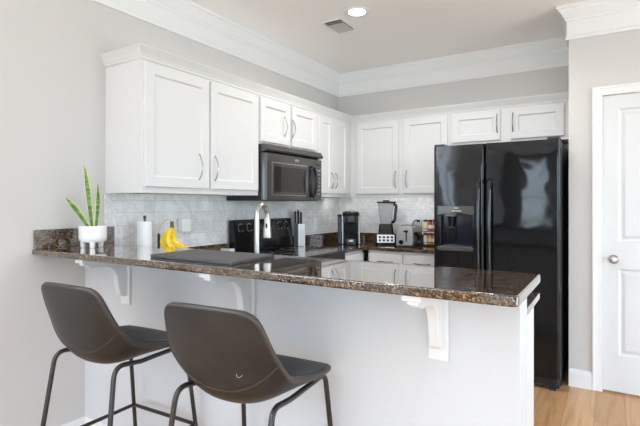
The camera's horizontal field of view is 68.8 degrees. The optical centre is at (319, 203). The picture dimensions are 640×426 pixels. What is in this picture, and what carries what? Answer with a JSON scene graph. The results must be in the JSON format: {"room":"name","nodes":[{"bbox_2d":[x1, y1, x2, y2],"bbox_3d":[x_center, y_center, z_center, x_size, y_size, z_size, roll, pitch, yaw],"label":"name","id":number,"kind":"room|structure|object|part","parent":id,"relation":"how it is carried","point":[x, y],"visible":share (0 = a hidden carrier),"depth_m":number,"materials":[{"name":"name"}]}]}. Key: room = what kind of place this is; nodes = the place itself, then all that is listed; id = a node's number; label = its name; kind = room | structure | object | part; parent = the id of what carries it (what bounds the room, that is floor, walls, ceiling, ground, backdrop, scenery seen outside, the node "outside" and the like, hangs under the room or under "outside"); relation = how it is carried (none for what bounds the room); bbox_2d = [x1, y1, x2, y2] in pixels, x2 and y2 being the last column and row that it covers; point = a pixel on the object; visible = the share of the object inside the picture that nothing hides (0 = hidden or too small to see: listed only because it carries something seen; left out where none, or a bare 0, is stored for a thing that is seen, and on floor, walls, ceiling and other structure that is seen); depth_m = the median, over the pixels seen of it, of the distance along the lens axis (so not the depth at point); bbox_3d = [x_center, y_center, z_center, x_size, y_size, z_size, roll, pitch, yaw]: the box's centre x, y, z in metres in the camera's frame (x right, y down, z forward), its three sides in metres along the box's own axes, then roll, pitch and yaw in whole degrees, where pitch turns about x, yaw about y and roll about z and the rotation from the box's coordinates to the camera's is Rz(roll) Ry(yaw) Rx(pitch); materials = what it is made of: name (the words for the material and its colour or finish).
{"room":"kitchen","nodes":[
{"label":"kitchen","id":0,"kind":"room"},
{"bbox_2d":[0,0,338,425],"bbox_3d":[-2.743,-0.053,0.541,0.120,2.723,11.240,0,0,32],"label":"wall","id":1,"kind":"structure","parent":0,"point":[53,71],"depth_m":2.51,"materials":[{"name":"grey paint"}]},
{"bbox_2d":[62,416,85,425],"bbox_3d":[-3.462,1.262,-0.746,0.014,0.092,8.054,0,0,32],"label":"baseboard","id":2,"kind":"structure","parent":1,"relation":"attached to","point":[80,421],"depth_m":2.63,"materials":[{"name":"white paint"}]},
{"bbox_2d":[175,226,182,242],"bbox_3d":[-0.978,0.213,3.249,0.008,0.116,0.072,0,0,32],"label":"wall outlet","id":3,"kind":"object","parent":1,"relation":"attached to","point":[179,235],"visible":0.8,"depth_m":3.24,"materials":[{"name":"white plastic"}]},
{"bbox_2d":[178,218,190,231],"bbox_3d":[-0.943,0.148,3.249,0.052,0.092,0.076,0,0,32],"label":"plug","id":4,"kind":"object","parent":3,"relation":"attached to","point":[184,225],"visible":1,"depth_m":3.22,"materials":[{"name":"white plastic"}]},
{"bbox_2d":[106,58,257,195],"bbox_3d":[-0.847,-0.450,3.119,0.386,0.774,1.017,0,0,32],"label":"upper cabinet","id":5,"kind":"object","parent":1,"relation":"attached to","point":[169,130],"visible":0.98,"depth_m":2.80,"materials":[{"name":"white paint"}]},
{"bbox_3d":[-0.853,-0.448,2.827,0.020,0.701,0.490,0,0,32],"label":"door","id":6,"kind":"part","parent":5,"relation":"part of","materials":[{"name":"white paint"}]},
{"bbox_3d":[-0.750,-0.234,2.946,0.038,0.167,0.010,0,0,32],"label":"handle","id":7,"kind":"part","parent":5,"relation":"part of","materials":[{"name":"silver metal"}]},
{"bbox_3d":[-0.677,-0.234,3.064,0.038,0.167,0.010,0,0,32],"label":"handle","id":8,"kind":"part","parent":5,"relation":"part of","materials":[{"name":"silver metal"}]},
{"bbox_3d":[-0.589,-0.448,3.254,0.020,0.701,0.482,0,0,32],"label":"door","id":9,"kind":"part","parent":5,"relation":"part of","materials":[{"name":"white paint"}]},
{"bbox_2d":[100,43,568,122],"bbox_3d":[0.344,-0.847,3.222,2.303,0.068,2.523,0,0,32],"label":"trim","id":10,"kind":"structure","parent":5,"relation":"attached to","point":[137,51],"depth_m":3.71,"materials":[{"name":"white paint"}]},
{"bbox_2d":[104,193,338,247],"bbox_3d":[-0.535,0.172,3.981,0.009,0.471,2.825,0,0,32],"label":"backsplash","id":11,"kind":"structure","parent":1,"relation":"attached to","point":[209,215],"depth_m":3.42,"materials":[{"name":"tile"}]},
{"bbox_2d":[258,95,316,151],"bbox_3d":[-0.368,-0.643,3.892,0.386,0.388,0.799,0,0,32],"label":"upper cabinet","id":12,"kind":"object","parent":1,"relation":"attached to","point":[283,124],"visible":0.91,"depth_m":3.75,"materials":[{"name":"white paint"}]},
{"bbox_2d":[226,143,322,200],"bbox_3d":[-0.341,-0.236,3.877,0.429,0.422,0.796,0,0,32],"label":"microwave","id":13,"kind":"object","parent":12,"relation":"attached to","point":[284,173],"visible":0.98,"depth_m":3.67,"materials":[{"name":"black metal"}]},
{"bbox_3d":[-0.245,-0.205,3.745,0.040,0.353,0.672,0,0,32],"label":"door","id":14,"kind":"part","parent":13,"relation":"part of","materials":[{"name":"grey"}]},
{"bbox_3d":[-0.059,-0.185,3.966,0.044,0.268,0.127,0,0,32],"label":"handle","id":15,"kind":"part","parent":13,"relation":"part of","materials":[{"name":"black plastic"}]},
{"bbox_3d":[-0.035,-0.205,4.084,0.040,0.353,0.121,0,0,32],"label":"control panel","id":16,"kind":"part","parent":13,"relation":"part of","materials":[{"name":"grey plastic"}]},
{"bbox_3d":[-0.347,-0.633,3.643,0.020,0.329,0.382,0,0,32],"label":"door","id":17,"kind":"part","parent":12,"relation":"part of","materials":[{"name":"white paint"}]},
{"bbox_3d":[-0.135,-0.633,3.986,0.020,0.329,0.376,0,0,32],"label":"door","id":18,"kind":"part","parent":12,"relation":"part of","materials":[{"name":"white paint"}]},
{"bbox_2d":[313,218,316,229],"bbox_3d":[-0.050,0.203,4.747,0.008,0.116,0.072,0,0,32],"label":"wall outlet","id":19,"kind":"object","parent":1,"relation":"attached to","point":[314,219],"visible":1,"depth_m":4.74,"materials":[{"name":"white plastic"}]},
{"bbox_2d":[316,113,350,197],"bbox_3d":[0.106,-0.450,4.657,0.386,0.774,1.000,0,0,32],"label":"upper cabinet","id":20,"kind":"object","parent":1,"relation":"attached to","point":[333,135],"visible":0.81,"depth_m":4.40,"materials":[{"name":"white paint"}]},
{"bbox_3d":[0.050,-0.448,4.283,0.020,0.701,0.245,0,0,32],"label":"door","id":21,"kind":"part","parent":20,"relation":"part of","materials":[{"name":"white paint"}]},
{"bbox_3d":[0.195,-0.448,4.518,0.020,0.701,0.283,0,0,32],"label":"door","id":22,"kind":"part","parent":20,"relation":"part of","materials":[{"name":"white paint"}]},
{"bbox_2d":[91,0,639,97],"bbox_3d":[-0.312,-1.296,-0.966,5.600,0.236,11.000,0,0,32],"label":"trim","id":23,"kind":"structure","parent":1,"relation":"attached to","point":[188,19],"depth_m":4.03,"materials":[{"name":"white paint"}]},
{"bbox_2d":[85,266,526,425],"bbox_3d":[-0.323,0.788,2.131,2.318,1.040,0.146,0,0,32],"label":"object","id":24,"kind":"structure","parent":0,"point":[374,345],"depth_m":1.78,"materials":[{"name":"white paint"}]},
{"bbox_2d":[84,417,106,425],"bbox_3d":[-0.315,1.262,2.118,2.318,0.092,0.160,0,0,32],"label":"baseboard","id":25,"kind":"structure","parent":24,"relation":"attached to","point":[87,419],"depth_m":2.62,"materials":[{"name":"white paint"}]},
{"bbox_2d":[75,260,130,304],"bbox_3d":[-1.090,0.399,2.363,0.070,0.261,0.268,0,0,32],"label":"corbel","id":26,"kind":"object","parent":24,"relation":"attached to","point":[121,273],"visible":0.77,"depth_m":2.43,"materials":[{"name":"white paint"}]},
{"bbox_3d":[-1.095,0.277,2.356,0.060,0.018,0.252,0,0,32],"label":"plate","id":27,"kind":"part","parent":26,"relation":"part of","materials":[{"name":"white paint"}]},
{"bbox_3d":[-1.091,0.385,2.362,0.036,0.198,0.239,0,0,32],"label":"bracket arm","id":28,"kind":"part","parent":26,"relation":"part of","materials":[{"name":"white paint"}]},
{"bbox_3d":[-1.024,0.399,2.470,0.070,0.261,0.016,0,0,32],"label":"plate","id":29,"kind":"part","parent":26,"relation":"part of","materials":[{"name":"white paint"}]},
{"bbox_2d":[199,273,255,315],"bbox_3d":[-0.376,0.399,1.920,0.070,0.261,0.268,0,0,32],"label":"corbel","id":30,"kind":"object","parent":24,"relation":"attached to","point":[245,288],"visible":0.48,"depth_m":1.98,"materials":[{"name":"white paint"}]},
{"bbox_3d":[-0.381,0.277,1.913,0.060,0.018,0.252,0,0,32],"label":"plate","id":31,"kind":"part","parent":30,"relation":"part of","materials":[{"name":"white paint"}]},
{"bbox_3d":[-0.377,0.385,1.919,0.036,0.198,0.239,0,0,32],"label":"bracket arm","id":32,"kind":"part","parent":30,"relation":"part of","materials":[{"name":"white paint"}]},
{"bbox_3d":[-0.310,0.399,2.027,0.070,0.261,0.016,0,0,32],"label":"plate","id":33,"kind":"part","parent":30,"relation":"part of","materials":[{"name":"white paint"}]},
{"bbox_2d":[32,226,539,306],"bbox_3d":[-0.374,0.201,2.012,2.357,0.132,0.465,0,0,32],"label":"countertop","id":34,"kind":"structure","parent":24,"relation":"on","point":[478,286],"depth_m":1.66,"materials":[{"name":"brown stone"}]},
{"bbox_2d":[66,164,106,247],"bbox_3d":[-1.249,0.011,2.530,0.176,0.450,0.160,0,0,32],"label":"potted snake plant","id":35,"kind":"object","parent":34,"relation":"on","point":[92,233],"visible":1,"depth_m":2.52,"materials":[{"name":"green plant"}]},
{"bbox_3d":[-1.228,0.162,2.529,0.140,0.089,0.140,0,0,32],"label":"pot","id":36,"kind":"part","parent":35,"relation":"part of","materials":[{"name":"white ceramic"}]},
{"bbox_2d":[150,249,273,264],"bbox_3d":[-0.476,0.230,2.060,0.510,0.013,0.304,0,0,32],"label":"drying mat","id":37,"kind":"object","parent":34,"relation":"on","point":[196,255],"visible":1,"depth_m":2.00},
{"bbox_2d":[401,295,448,361],"bbox_3d":[0.336,0.399,1.479,0.070,0.261,0.268,0,0,32],"label":"corbel","id":38,"kind":"object","parent":24,"relation":"attached to","point":[437,310],"visible":0.75,"depth_m":1.54,"materials":[{"name":"white paint"}]},
{"bbox_3d":[0.332,0.277,1.472,0.060,0.018,0.252,0,0,32],"label":"plate","id":39,"kind":"part","parent":38,"relation":"part of","materials":[{"name":"white paint"}]},
{"bbox_3d":[0.335,0.385,1.478,0.036,0.198,0.239,0,0,32],"label":"bracket arm","id":40,"kind":"part","parent":38,"relation":"part of","materials":[{"name":"white paint"}]},
{"bbox_3d":[0.402,0.399,1.586,0.070,0.261,0.016,0,0,32],"label":"plate","id":41,"kind":"part","parent":38,"relation":"part of","materials":[{"name":"white paint"}]},
{"bbox_2d":[190,0,586,73],"bbox_3d":[-0.312,-1.465,-0.966,5.840,0.100,11.240,0,0,32],"label":"ceiling","id":42,"kind":"structure","parent":0,"point":[393,32],"depth_m":3.69,"materials":[{"name":"white paint"}]},
{"bbox_2d":[322,18,355,32],"bbox_3d":[0.153,-1.404,3.705,0.170,0.020,0.250,0,0,32],"label":"ceiling vent","id":43,"kind":"object","parent":42,"relation":"in","point":[339,25],"visible":1,"depth_m":3.68,"materials":[{"name":"white plastic"}]},
{"bbox_2d":[344,6,369,16],"bbox_3d":[0.272,-1.410,3.441,0.188,0.010,0.188,0,0,32],"label":"recessed light","id":44,"kind":"object","parent":42,"relation":"in","point":[357,11],"visible":1,"depth_m":3.43,"materials":[{"name":"white paint"}]},
{"bbox_2d":[348,9,365,15],"bbox_3d":[0.272,-1.411,3.441,0.127,0.005,0.127,0,0,-9],"label":"diffuser","id":45,"kind":"object","parent":44,"relation":"attached to","point":[351,12],"depth_m":3.44,"materials":[{"name":"white plastic"}]},
{"bbox_2d":[339,66,568,260],"bbox_3d":[1.259,-0.053,4.602,2.404,2.723,0.120,0,0,32],"label":"wall","id":46,"kind":"structure","parent":0,"point":[552,80],"depth_m":4.47,"materials":[{"name":"grey paint"}]},
{"bbox_2d":[339,197,433,234],"bbox_3d":[0.785,0.172,4.819,1.351,0.471,0.009,0,0,32],"label":"backsplash","id":47,"kind":"structure","parent":46,"relation":"attached to","point":[409,210],"depth_m":4.83,"materials":[{"name":"tile"}]},
{"bbox_2d":[351,113,450,197],"bbox_3d":[0.817,-0.450,4.577,1.010,0.774,0.386,0,0,32],"label":"upper cabinet","id":48,"kind":"object","parent":46,"relation":"attached to","point":[391,157],"visible":0.79,"depth_m":4.45,"materials":[{"name":"white paint"}]},
{"bbox_3d":[0.559,-0.448,4.562,0.448,0.701,0.020,0,0,32],"label":"door","id":49,"kind":"part","parent":48,"relation":"part of","materials":[{"name":"white paint"}]},
{"bbox_3d":[0.968,-0.448,4.309,0.419,0.701,0.020,0,0,32],"label":"door","id":50,"kind":"part","parent":48,"relation":"part of","materials":[{"name":"white paint"}]},
{"bbox_2d":[451,101,568,144],"bbox_3d":[1.653,-0.674,4.059,0.958,0.325,0.386,0,0,32],"label":"upper cabinet","id":51,"kind":"object","parent":46,"relation":"attached to","point":[538,121],"visible":0.88,"depth_m":3.91,"materials":[{"name":"white paint"}]},
{"bbox_3d":[1.354,-0.670,4.069,0.410,0.256,0.020,0,0,32],"label":"door","id":52,"kind":"part","parent":51,"relation":"part of","materials":[{"name":"white paint"}]},
{"bbox_3d":[1.768,-0.670,3.813,0.400,0.256,0.020,0,0,32],"label":"door","id":53,"kind":"part","parent":51,"relation":"part of","materials":[{"name":"white paint"}]},
{"bbox_2d":[534,359,639,425],"bbox_3d":[-0.312,1.358,-0.966,5.840,0.100,11.240,0,0,32],"label":"floor","id":54,"kind":"structure","parent":0,"point":[568,405],"depth_m":3.00,"materials":[{"name":"brown wood"}]},
{"bbox_2d":[40,282,197,425],"bbox_3d":[-0.860,0.808,2.021,0.489,1.002,0.555,0,0,30],"label":"bar stool","id":55,"kind":"object","parent":54,"relation":"on","point":[80,317],"visible":0.88,"depth_m":1.82,"materials":[{"name":"brown leather"}]},
{"bbox_3d":[-1.112,0.962,1.980,0.037,0.694,0.244,0,0,44],"label":"leg","id":56,"kind":"part","parent":55,"relation":"part of","materials":[{"name":"grey metal"}]},
{"bbox_3d":[-0.867,0.488,2.010,0.442,0.342,0.507,0,0,30],"label":"bucket seat","id":57,"kind":"part","parent":55,"relation":"part of","materials":[{"name":"brown leather"}]},
{"bbox_3d":[-0.768,0.962,1.783,0.037,0.694,0.244,0,0,16],"label":"leg","id":58,"kind":"part","parent":55,"relation":"part of","materials":[{"name":"grey metal"}]},
{"bbox_3d":[-0.938,0.964,2.282,0.034,0.691,0.186,0,0,16],"label":"leg","id":59,"kind":"part","parent":55,"relation":"part of","materials":[{"name":"grey metal"}]},
{"bbox_3d":[-0.690,0.635,1.956,0.019,0.024,0.145,0,0,31],"label":"seat rail","id":60,"kind":"part","parent":55,"relation":"part of","materials":[{"name":"grey metal"}]},
{"bbox_3d":[-0.596,0.964,2.087,0.034,0.691,0.186,0,0,44],"label":"leg","id":61,"kind":"part","parent":55,"relation":"part of","materials":[{"name":"grey metal"}]},
{"bbox_2d":[164,302,332,425],"bbox_3d":[-0.236,0.808,1.646,0.489,1.002,0.555,0,0,27],"label":"bar stool","id":62,"kind":"object","parent":54,"relation":"on","point":[227,353],"visible":1,"depth_m":1.43,"materials":[{"name":"brown leather"}]},
{"bbox_3d":[-0.485,0.962,1.594,0.037,0.694,0.244,0,0,41],"label":"leg","id":63,"kind":"part","parent":62,"relation":"part of","materials":[{"name":"grey metal"}]},
{"bbox_3d":[-0.324,0.964,1.903,0.034,0.691,0.186,0,0,13],"label":"leg","id":64,"kind":"part","parent":62,"relation":"part of","materials":[{"name":"grey metal"}]},
{"bbox_3d":[-0.133,0.962,1.412,0.037,0.694,0.244,0,0,13],"label":"leg","id":65,"kind":"part","parent":62,"relation":"part of","materials":[{"name":"grey metal"}]},
{"bbox_3d":[-0.063,0.635,1.588,0.019,0.024,0.145,0,0,29],"label":"seat rail","id":66,"kind":"part","parent":62,"relation":"part of","materials":[{"name":"grey metal"}]},
{"bbox_3d":[0.025,0.964,1.723,0.034,0.691,0.186,0,0,41],"label":"leg","id":67,"kind":"part","parent":62,"relation":"part of","materials":[{"name":"grey metal"}]},
{"bbox_2d":[229,218,347,259],"bbox_3d":[-0.211,0.718,3.795,0.696,1.180,0.778,0,0,32],"label":"range","id":68,"kind":"object","parent":54,"relation":"on","point":[241,232],"visible":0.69,"depth_m":3.82,"materials":[{"name":"black metal"}]},
{"bbox_3d":[-0.612,0.190,3.685,0.039,0.048,0.048,0,0,32],"label":"knob","id":69,"kind":"part","parent":68,"relation":"part of","materials":[{"name":"black plastic"}]},
{"bbox_3d":[-0.477,0.265,3.960,0.070,0.273,0.778,0,0,32],"label":"panel","id":70,"kind":"part","parent":68,"relation":"part of","materials":[{"name":"black metal"}]},
{"bbox_2d":[247,246,347,256],"bbox_3d":[-0.218,0.395,3.799,0.590,0.014,0.778,0,0,32],"label":"cooktop","id":71,"kind":"object","parent":68,"relation":"in","point":[275,250],"depth_m":3.81,"materials":[{"name":"grey glass"}]},
{"bbox_2d":[345,250,363,260],"bbox_3d":[0.068,0.866,4.328,0.644,0.884,0.370,0,0,32],"label":"base cabinet","id":72,"kind":"object","parent":54,"relation":"on","point":[357,255],"visible":0.03,"depth_m":4.20,"materials":[{"name":"white paint"}]},
{"bbox_2d":[369,250,433,265],"bbox_3d":[0.883,0.866,4.370,0.690,0.884,0.644,0,0,32],"label":"base cabinet","id":73,"kind":"object","parent":54,"relation":"on","point":[426,259],"visible":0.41,"depth_m":4.14,"materials":[{"name":"white paint"}]},
{"bbox_2d":[293,232,433,253],"bbox_3d":[0.517,0.365,4.395,1.342,0.118,0.994,0,0,32],"label":"countertop","id":74,"kind":"structure","parent":73,"relation":"on","point":[322,240],"depth_m":4.43,"materials":[{"name":"brown stone"}]},
{"bbox_2d":[294,223,304,246],"bbox_3d":[-0.188,0.285,4.340,0.102,0.218,0.104,0,0,0],"label":"knife block","id":75,"kind":"object","parent":74,"relation":"on","point":[299,228],"visible":0.98,"depth_m":4.29,"materials":[{"name":"white"}]},
{"bbox_2d":[337,210,359,244],"bbox_3d":[0.281,0.229,4.577,0.223,0.329,0.259,0,0,4],"label":"coffee maker","id":76,"kind":"object","parent":74,"relation":"on","point":[349,223],"visible":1,"depth_m":4.55,"materials":[{"name":"black plastic"}]},
{"bbox_3d":[0.195,0.254,4.631,0.038,0.256,0.160,0,0,4],"label":"water tank","id":77,"kind":"part","parent":76,"relation":"part of","materials":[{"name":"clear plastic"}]},
{"bbox_3d":[0.301,0.086,4.566,0.168,0.044,0.215,0,0,4],"label":"lid","id":78,"kind":"part","parent":76,"relation":"part of","materials":[{"name":"black plastic"}]},
{"bbox_2d":[346,239,355,241],"bbox_3d":[0.297,0.352,4.504,0.094,0.023,0.094,0,0,4],"label":"drip tray","id":79,"kind":"object","parent":76,"relation":"on","point":[347,240],"depth_m":4.47,"materials":[{"name":"silver metal"}]},
{"bbox_3d":[0.380,0.255,4.543,0.012,0.271,0.010,0,0,4],"label":"trim","id":80,"kind":"part","parent":76,"relation":"part of","materials":[{"name":"silver metal"}]},
{"bbox_2d":[376,200,397,244],"bbox_3d":[0.653,0.178,4.583,0.210,0.431,0.205,0,0,8],"label":"blender","id":81,"kind":"object","parent":74,"relation":"on","point":[385,235],"visible":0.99,"depth_m":4.52,"materials":[{"name":"black"}]},
{"bbox_3d":[0.647,0.290,4.587,0.196,0.192,0.200,0,0,8],"label":"motor","id":82,"kind":"part","parent":81,"relation":"part of","materials":[{"name":"black"}]},
{"bbox_3d":[0.632,0.334,4.493,0.168,0.076,0.011,0,0,8],"label":"button panel","id":83,"kind":"part","parent":81,"relation":"part of","materials":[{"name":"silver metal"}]},
{"bbox_3d":[0.650,-0.022,4.586,0.182,0.031,0.164,0,0,8],"label":"lid","id":84,"kind":"part","parent":81,"relation":"part of","materials":[{"name":"black plastic"}]},
{"bbox_2d":[378,203,397,223],"bbox_3d":[0.655,0.093,4.582,0.210,0.204,0.184,0,0,32],"label":"jar","id":85,"kind":"object","parent":81,"relation":"on","point":[385,209],"depth_m":4.53,"materials":[{"name":"clear glass"}]},
{"bbox_2d":[396,219,420,246],"bbox_3d":[0.874,0.274,4.456,0.166,0.239,0.488,0,0,29],"label":"toaster","id":86,"kind":"object","parent":74,"relation":"on","point":[406,235],"visible":0.97,"depth_m":4.27,"materials":[{"name":"silver metal"}]},
{"bbox_3d":[0.910,0.317,4.352,0.002,0.115,0.220,0,0,29],"label":"panel","id":87,"kind":"part","parent":86,"relation":"part of","materials":[{"name":"silver metal"}]},
{"bbox_2d":[421,221,433,245],"bbox_3d":[1.051,0.274,4.366,0.184,0.235,0.099,0,0,30],"label":"spice rack","id":88,"kind":"object","parent":74,"relation":"on","point":[421,221],"visible":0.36,"depth_m":4.37,"materials":[{"name":"black"}]},
{"bbox_2d":[423,233,427,243],"bbox_3d":[0.994,0.327,4.399,0.042,0.106,0.042,0,0,32],"label":"spice jar","id":89,"kind":"object","parent":88,"relation":"on","point":[425,237],"visible":1,"depth_m":4.38,"materials":[{"name":"beige"}]},
{"bbox_2d":[423,220,427,230],"bbox_3d":[0.994,0.201,4.399,0.042,0.106,0.042,0,0,32],"label":"spice jar","id":90,"kind":"object","parent":88,"relation":"on","point":[425,224],"visible":0.98,"depth_m":4.38,"materials":[{"name":"beige"}]},
{"bbox_2d":[422,228,433,245],"bbox_3d":[1.051,0.307,4.365,0.184,0.156,0.096,0,0,30],"label":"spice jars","id":91,"kind":"object","parent":88,"relation":"attached to","point":[422,228],"depth_m":4.35,"materials":[{"name":"multicoloured glass"}]},
{"bbox_2d":[428,233,432,244],"bbox_3d":[1.032,0.327,4.377,0.042,0.106,0.042,0,0,32],"label":"spice jar","id":92,"kind":"object","parent":88,"relation":"on","point":[430,237],"visible":1,"depth_m":4.36,"materials":[{"name":"orange"}]},
{"bbox_2d":[428,220,432,230],"bbox_3d":[1.032,0.201,4.377,0.042,0.106,0.042,0,0,32],"label":"spice jar","id":93,"kind":"object","parent":88,"relation":"on","point":[430,224],"visible":0.99,"depth_m":4.36,"materials":[{"name":"red"}]},
{"bbox_3d":[0.591,0.519,4.225,0.329,0.147,0.020,0,0,32],"label":"drawer","id":94,"kind":"part","parent":73,"relation":"part of","materials":[{"name":"white paint"}]},
{"bbox_3d":[0.884,0.519,4.043,0.329,0.147,0.020,0,0,32],"label":"drawer","id":95,"kind":"part","parent":73,"relation":"part of","materials":[{"name":"white paint"}]},
{"bbox_2d":[434,136,568,390],"bbox_3d":[1.487,0.419,3.803,0.900,1.778,0.923,0,0,32],"label":"refrigerator","id":96,"kind":"object","parent":54,"relation":"on","point":[499,206],"visible":0.71,"depth_m":3.42,"materials":[{"name":"black metal"}]},
{"bbox_3d":[0.933,0.214,3.683,0.013,0.257,0.010,0,0,32],"label":"trim","id":97,"kind":"part","parent":96,"relation":"part of","materials":[{"name":"black"}]},
{"bbox_2d":[437,245,473,251],"bbox_3d":[1.058,0.344,3.631,0.280,0.038,0.077,0,0,32],"label":"shelf","id":98,"kind":"object","parent":96,"relation":"attached to","point":[440,248],"depth_m":3.61,"materials":[{"name":"grey plastic"}]},
{"bbox_3d":[1.046,0.051,3.612,0.280,0.070,0.012,0,0,32],"label":"control panel","id":99,"kind":"part","parent":96,"relation":"part of","materials":[{"name":"grey plastic"}]},
{"bbox_3d":[1.085,0.385,3.641,0.387,1.677,0.078,0,0,32],"label":"freezer door","id":100,"kind":"part","parent":96,"relation":"part of","materials":[{"name":"black metal"}]},
{"bbox_3d":[1.160,0.214,3.542,0.013,0.257,0.010,0,0,32],"label":"trim","id":101,"kind":"part","parent":96,"relation":"part of","materials":[{"name":"black"}]},
{"bbox_3d":[1.179,0.252,3.497,0.033,0.898,0.078,0,0,32],"label":"handle","id":102,"kind":"part","parent":96,"relation":"part of","materials":[{"name":"black metal"}]},
{"bbox_3d":[1.248,0.255,3.454,0.033,0.892,0.078,0,0,32],"label":"handle","id":103,"kind":"part","parent":96,"relation":"part of","materials":[{"name":"black metal"}]},
{"bbox_3d":[1.470,0.385,3.402,0.507,1.677,0.078,0,0,32],"label":"fridge door","id":104,"kind":"part","parent":96,"relation":"part of","materials":[{"name":"black metal"}]},
{"bbox_2d":[527,307,533,425],"bbox_3d":[0.136,0.866,2.278,1.600,0.884,0.584,0,0,32],"label":"base cabinet","id":105,"kind":"object","parent":54,"relation":"on","point":[530,317],"visible":0.02,"depth_m":1.97,"materials":[{"name":"white paint"}]},
{"bbox_2d":[188,243,539,314],"bbox_3d":[-0.027,0.365,2.625,2.282,0.118,1.002,0,0,32],"label":"countertop","id":106,"kind":"structure","parent":105,"relation":"on","point":[533,297],"depth_m":2.08,"materials":[{"name":"brown stone"}]},
{"bbox_2d":[157,219,173,245],"bbox_3d":[-1.017,0.244,2.978,0.133,0.299,0.115,0,0,32],"label":"banana hanger","id":107,"kind":"object","parent":106,"relation":"on","point":[158,234],"visible":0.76,"depth_m":2.98,"materials":[{"name":"black"}]},
{"bbox_3d":[-1.028,0.285,2.982,0.016,0.193,0.017,0,0,32],"label":"post","id":108,"kind":"part","parent":107,"relation":"part of","materials":[{"name":"black metal"}]},
{"bbox_2d":[160,221,188,248],"bbox_3d":[-0.939,0.210,2.960,0.200,0.198,0.093,0,0,14],"label":"banana bunch","id":109,"kind":"object","parent":107,"relation":"hanging from","point":[168,238],"visible":0.75,"depth_m":2.95,"materials":[{"name":"yellow food"}]},
{"bbox_2d":[220,248,234,251],"bbox_3d":[-0.703,0.366,3.557,0.096,0.054,0.060,0,0,32],"label":"butter dish","id":110,"kind":"object","parent":106,"relation":"on","point":[221,249],"visible":0.46,"depth_m":3.54,"materials":[{"name":"white ceramic"}]},
{"bbox_2d":[254,203,271,253],"bbox_3d":[-0.287,0.195,2.304,0.109,0.399,0.193,0,0,-10],"label":"faucet","id":111,"kind":"object","parent":106,"relation":"on","point":[267,233],"visible":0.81,"depth_m":2.28,"materials":[{"name":"silver metal"}]},
{"bbox_3d":[-1.077,0.232,2.873,0.116,0.323,0.116,0,0,32],"label":"paper towel holder","id":112,"kind":"object","parent":106,"relation":"on","visible":0},
{"bbox_2d":[137,221,151,245],"bbox_3d":[-1.077,0.243,2.873,0.088,0.274,0.088,0,0,32],"label":"paper towel roll","id":113,"kind":"object","parent":112,"relation":"on","point":[144,228],"visible":0.45,"depth_m":2.84,"materials":[{"name":"white paper"}]},
{"bbox_2d":[569,29,639,371],"bbox_3d":[3.380,-0.053,2.804,3.296,2.723,0.700,0,0,32],"label":"wall","id":114,"kind":"structure","parent":0,"point":[609,59],"depth_m":3.33,"materials":[{"name":"grey paint"}]},
{"bbox_2d":[569,368,591,389],"bbox_3d":[1.855,1.246,3.328,0.151,0.124,0.016,0,0,32],"label":"baseboard","id":115,"kind":"structure","parent":114,"relation":"attached to","point":[577,378],"depth_m":3.32,"materials":[{"name":"white paint"}]},
{"bbox_2d":[592,82,639,391],"bbox_3d":[2.326,0.246,3.105,0.892,2.124,0.140,0,0,32],"label":"trim","id":116,"kind":"structure","parent":114,"relation":"attached to","point":[598,93],"depth_m":3.27,"materials":[{"name":"white paint"}]},
{"bbox_2d":[603,92,639,395],"bbox_3d":[2.292,0.271,3.053,0.767,2.046,0.103,0,0,32],"label":"door","id":117,"kind":"structure","parent":114,"relation":"in","point":[621,113],"depth_m":3.22,"materials":[{"name":"white paint"}]},
{"bbox_3d":[2.014,0.382,3.204,0.060,0.060,0.068,0,0,32],"label":"knob","id":118,"kind":"part","parent":117,"relation":"part of","materials":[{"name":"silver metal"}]}
]}

